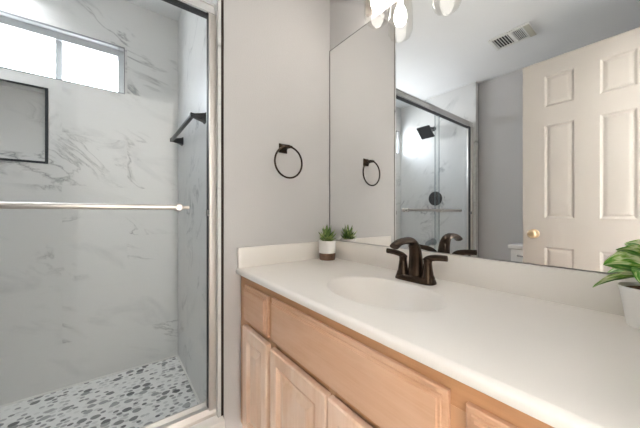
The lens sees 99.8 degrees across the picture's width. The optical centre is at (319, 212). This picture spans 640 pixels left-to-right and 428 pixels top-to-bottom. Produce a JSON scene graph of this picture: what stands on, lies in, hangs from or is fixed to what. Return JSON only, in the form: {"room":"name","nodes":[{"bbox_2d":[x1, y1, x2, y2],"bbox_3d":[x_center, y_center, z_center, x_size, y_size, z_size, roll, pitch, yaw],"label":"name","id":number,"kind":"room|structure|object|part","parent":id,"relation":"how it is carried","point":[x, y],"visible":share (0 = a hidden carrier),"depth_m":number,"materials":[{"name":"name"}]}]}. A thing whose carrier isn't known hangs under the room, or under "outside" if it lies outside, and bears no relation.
{"room":"bathroom","nodes":[
{"label":"bathroom","id":0,"kind":"room"},
{"bbox_2d":[0,0,177,405],"bbox_3d":[-1.601,-0.145,1.544,1.440,2.440,0.130,0,0,-38],"label":"wall","id":1,"kind":"structure","parent":0,"point":[86,294],"depth_m":1.62,"materials":[{"name":"stone"}]},
{"bbox_2d":[0,79,47,163],"bbox_3d":[-1.666,-0.488,1.422,0.330,0.425,0.023,0,0,-38],"label":"trim","id":2,"kind":"structure","parent":1,"relation":"attached to","point":[4,80],"depth_m":1.51,"materials":[{"name":"black metal"}]},
{"bbox_2d":[0,15,123,92],"bbox_3d":[-1.696,-0.911,1.489,0.983,0.289,0.070,0,0,-38],"label":"window","id":3,"kind":"structure","parent":1,"relation":"in","point":[60,40],"depth_m":1.59,"materials":[{"name":"grey plastic"}]},
{"bbox_2d":[0,10,124,93],"bbox_3d":[-1.649,-0.911,1.429,0.993,0.299,0.012,0,0,-38],"label":"trim","id":4,"kind":"structure","parent":1,"relation":"attached to","point":[0,10],"depth_m":1.57,"materials":[{"name":"grey tile"}]},
{"bbox_2d":[0,354,200,407],"bbox_3d":[-1.292,1.016,1.186,1.340,0.018,0.815,0,0,-38],"label":"trim","id":5,"kind":"structure","parent":1,"relation":"attached to","point":[177,355],"depth_m":1.60,"materials":[{"name":"white plastic"}]},
{"bbox_2d":[0,356,197,427],"bbox_3d":[-1.279,1.045,1.170,1.340,0.060,0.855,0,0,-38],"label":"floor","id":6,"kind":"structure","parent":0,"point":[139,397],"depth_m":1.44,"materials":[{"name":"stone"}]},
{"bbox_2d":[189,415,224,427],"bbox_3d":[-1.029,0.993,0.805,1.435,0.165,0.148,0,0,-38],"label":"shower curb","id":7,"kind":"object","parent":6,"relation":"on","point":[213,422],"visible":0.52,"depth_m":1.17,"materials":[{"name":"beige stone"}]},
{"bbox_2d":[0,0,216,427],"bbox_3d":[-1.012,-0.019,0.824,1.340,1.859,0.104,0,0,-38],"label":"sliding shower door","id":8,"kind":"structure","parent":7,"relation":"on","point":[186,418],"depth_m":1.21,"materials":[{"name":"silver metal"}]},
{"bbox_3d":[-0.590,-0.023,1.120,0.032,0.032,0.056,0,0,-38],"label":"bar post","id":9,"kind":"part","parent":8,"relation":"part of","materials":[{"name":"silver metal"}]},
{"bbox_3d":[-1.014,-0.920,0.826,1.340,0.058,0.050,0,0,-38],"label":"header rail","id":10,"kind":"part","parent":8,"relation":"part of","materials":[{"name":"silver metal"}]},
{"bbox_2d":[125,0,181,20],"bbox_3d":[-0.128,-1.395,0.474,2.660,0.060,3.665,0,0,-38],"label":"ceiling","id":11,"kind":"structure","parent":0,"point":[161,7],"depth_m":1.79,"materials":[{"name":"paint"}]},
{"bbox_2d":[178,0,329,427],"bbox_3d":[-0.537,-0.145,1.832,0.645,2.440,1.115,0,0,-38],"label":"wall","id":12,"kind":"structure","parent":0,"point":[277,52],"depth_m":1.39,"materials":[{"name":"grey paint"}]},
{"bbox_2d":[170,112,205,145],"bbox_3d":[-0.771,-0.474,1.547,0.074,0.048,0.608,0,0,-38],"label":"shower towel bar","id":13,"kind":"object","parent":12,"relation":"attached to","point":[201,117],"visible":0.98,"depth_m":1.39,"materials":[{"name":"black metal"}]},
{"bbox_3d":[-0.943,-0.474,1.769,0.074,0.048,0.048,0,0,-38],"label":"post","id":14,"kind":"part","parent":13,"relation":"part of","materials":[{"name":"black metal"}]},
{"bbox_3d":[-0.600,-0.474,1.326,0.074,0.048,0.048,0,0,-38],"label":"post","id":15,"kind":"part","parent":13,"relation":"part of","materials":[{"name":"black metal"}]},
{"bbox_2d":[274,143,302,178],"bbox_3d":[-0.171,-0.264,1.372,0.166,0.184,0.062,0,0,-38],"label":"towel ring","id":16,"kind":"object","parent":12,"relation":"attached to","point":[283,148],"visible":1,"depth_m":1.36,"materials":[{"name":"black metal"}]},
{"bbox_3d":[-0.174,-0.333,1.371,0.047,0.047,0.060,0,0,-38],"label":"wall post","id":17,"kind":"part","parent":16,"relation":"part of","materials":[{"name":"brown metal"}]},
{"bbox_2d":[330,0,614,273],"bbox_3d":[0.502,-0.145,1.098,0.100,2.440,1.418,0,0,-38],"label":"wall","id":18,"kind":"structure","parent":0,"point":[346,16],"depth_m":1.46,"materials":[{"name":"grey paint"}]},
{"bbox_2d":[364,0,390,22],"bbox_3d":[0.405,-0.993,1.022,0.146,0.318,0.720,0,0,-38],"label":"vanity light","id":19,"kind":"object","parent":18,"relation":"attached to","point":[372,6],"visible":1,"depth_m":1.20,"materials":[{"name":"white glass"}]},
{"bbox_3d":[0.254,-0.956,1.191,0.058,0.117,0.058,0,0,-38],"label":"bulb","id":20,"kind":"part","parent":19,"relation":"part of","materials":[{"name":"white glass"}]},
{"bbox_3d":[0.454,-1.020,1.060,0.022,0.080,0.720,0,0,-38],"label":"plate","id":21,"kind":"part","parent":19,"relation":"part of","materials":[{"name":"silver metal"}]},
{"bbox_2d":[330,0,639,272],"bbox_3d":[0.441,-0.398,1.089,0.006,1.105,1.251,0,0,-38],"label":"wall mirror","id":22,"kind":"object","parent":18,"relation":"attached to","point":[509,130],"visible":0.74,"depth_m":0.91,"materials":[{"name":"grey mirror"}]},
{"bbox_2d":[617,282,639,329],"bbox_3d":[0.733,0.210,0.594,0.103,0.090,0.103,0,0,-38],"label":"pot","id":23,"kind":"object","parent":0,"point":[629,291],"depth_m":0.60,"materials":[{"name":"white ceramic"}]},
{"bbox_3d":[0.112,1.100,-0.032,2.900,0.050,2.570,0,0,-38],"label":"floor","id":24,"kind":"structure","parent":0,"visible":0},
{"bbox_2d":[241,276,553,427],"bbox_3d":[0.221,0.677,0.915,0.559,0.797,1.260,0,0,-38],"label":"vanity cabinet","id":25,"kind":"object","parent":24,"relation":"on","point":[301,367],"visible":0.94,"depth_m":0.71,"materials":[{"name":"brown wood"}]},
{"bbox_3d":[-0.267,0.395,1.107,0.021,0.154,0.223,0,0,-38],"label":"drawer","id":26,"kind":"part","parent":25,"relation":"part of","materials":[{"name":"brown wood"}]},
{"bbox_3d":[-0.264,0.723,1.104,0.021,0.455,0.232,0,0,-38],"label":"door","id":27,"kind":"part","parent":25,"relation":"part of","materials":[{"name":"brown wood"}]},
{"bbox_3d":[-0.077,0.723,0.861,0.021,0.455,0.323,0,0,-38],"label":"door","id":28,"kind":"part","parent":25,"relation":"part of","materials":[{"name":"brown wood"}]},
{"bbox_3d":[0.125,0.723,0.600,0.021,0.455,0.323,0,0,-38],"label":"door","id":29,"kind":"part","parent":25,"relation":"part of","materials":[{"name":"brown wood"}]},
{"bbox_3d":[0.023,0.393,0.732,0.021,0.159,0.657,0,0,-38],"label":"drawer","id":30,"kind":"part","parent":25,"relation":"part of","materials":[{"name":"brown wood"}]},
{"bbox_2d":[236,241,639,427],"bbox_3d":[0.221,0.271,0.915,0.566,0.225,1.262,0,0,-38],"label":"countertop","id":31,"kind":"structure","parent":25,"relation":"on","point":[559,349],"depth_m":0.66,"materials":[{"name":"stone"}]},
{"bbox_2d":[319,226,335,260],"bbox_3d":[0.041,0.158,1.473,0.100,0.193,0.102,0,0,-38],"label":"potted succulent","id":32,"kind":"object","parent":31,"relation":"on","point":[327,244],"visible":1,"depth_m":1.44,"materials":[{"name":"green plant"}]},
{"bbox_2d":[319,253,334,260],"bbox_3d":[0.040,0.236,1.476,0.089,0.038,0.089,0,0,-38],"label":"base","id":33,"kind":"object","parent":32,"relation":"attached to","point":[323,256],"depth_m":1.44,"materials":[{"name":"brown wood"}]},
{"bbox_2d":[319,240,335,253],"bbox_3d":[0.040,0.183,1.476,0.096,0.068,0.096,0,0,-38],"label":"pot","id":34,"kind":"object","parent":32,"relation":"attached to","point":[325,246],"depth_m":1.44,"materials":[{"name":"white ceramic"}]},
{"bbox_2d":[327,277,447,310],"bbox_3d":[0.199,0.319,0.888,0.296,0.128,0.424,0,0,-38],"label":"basin","id":35,"kind":"object","parent":31,"relation":"in","point":[371,293],"depth_m":0.99,"materials":[{"name":"ceramic"}]},
{"bbox_2d":[386,237,447,285],"bbox_3d":[0.347,0.172,1.012,0.192,0.168,0.193,0,0,5],"label":"faucet","id":36,"kind":"object","parent":31,"relation":"on","point":[419,270],"visible":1,"depth_m":0.99,"materials":[{"name":"brown metal"}]},
{"bbox_3d":[0.307,0.165,1.077,0.014,0.040,0.094,0,0,-41],"label":"lever","id":37,"kind":"part","parent":36,"relation":"part of","materials":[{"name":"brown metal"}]},
{"bbox_3d":[0.326,0.201,1.056,0.049,0.076,0.049,0,0,-38],"label":"handle","id":38,"kind":"part","parent":36,"relation":"part of","materials":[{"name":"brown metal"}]},
{"bbox_3d":[0.319,0.164,0.984,0.165,0.152,0.058,0,0,-38],"label":"spout","id":39,"kind":"part","parent":36,"relation":"part of","materials":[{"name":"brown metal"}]},
{"bbox_3d":[0.358,0.244,1.015,0.062,0.022,0.158,0,0,-38],"label":"plate","id":40,"kind":"part","parent":36,"relation":"part of","materials":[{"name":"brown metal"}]},
{"bbox_3d":[0.390,0.201,0.974,0.049,0.076,0.049,0,0,-38],"label":"handle","id":41,"kind":"part","parent":36,"relation":"part of","materials":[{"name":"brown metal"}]},
{"bbox_3d":[0.405,0.165,0.950,0.014,0.040,0.094,0,0,-34],"label":"lever","id":42,"kind":"part","parent":36,"relation":"part of","materials":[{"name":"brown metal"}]},
{"bbox_2d":[335,241,637,315],"bbox_3d":[0.438,0.207,1.083,0.018,0.098,1.261,0,0,-38],"label":"backsplash","id":43,"kind":"structure","parent":31,"relation":"on","point":[558,285],"depth_m":0.84,"materials":[{"name":"stone"}]},
{"bbox_2d":[593,245,639,329],"bbox_3d":[0.721,0.162,0.601,0.122,0.185,0.124,0,0,-15],"label":"pothos","id":44,"kind":"object","parent":31,"relation":"on","point":[627,259],"visible":1,"depth_m":0.61,"materials":[{"name":"green plant"}]},
{"bbox_3d":[0.310,0.395,0.361,0.021,0.154,0.222,0,0,-38],"label":"drawer","id":45,"kind":"part","parent":25,"relation":"part of","materials":[{"name":"brown wood"}]},
{"bbox_3d":[-1.817,-0.145,0.718,0.063,2.440,0.913,0,0,-38],"label":"wall","id":46,"kind":"structure","parent":0,"visible":0},
{"bbox_2d":[221,0,223,415],"bbox_3d":[-1.278,-0.227,1.126,1.440,2.275,0.896,0,0,-38],"label":"trim","id":47,"kind":"structure","parent":46,"relation":"attached to","point":[222,1],"depth_m":1.21,"materials":[{"name":"silver"}]}
]}

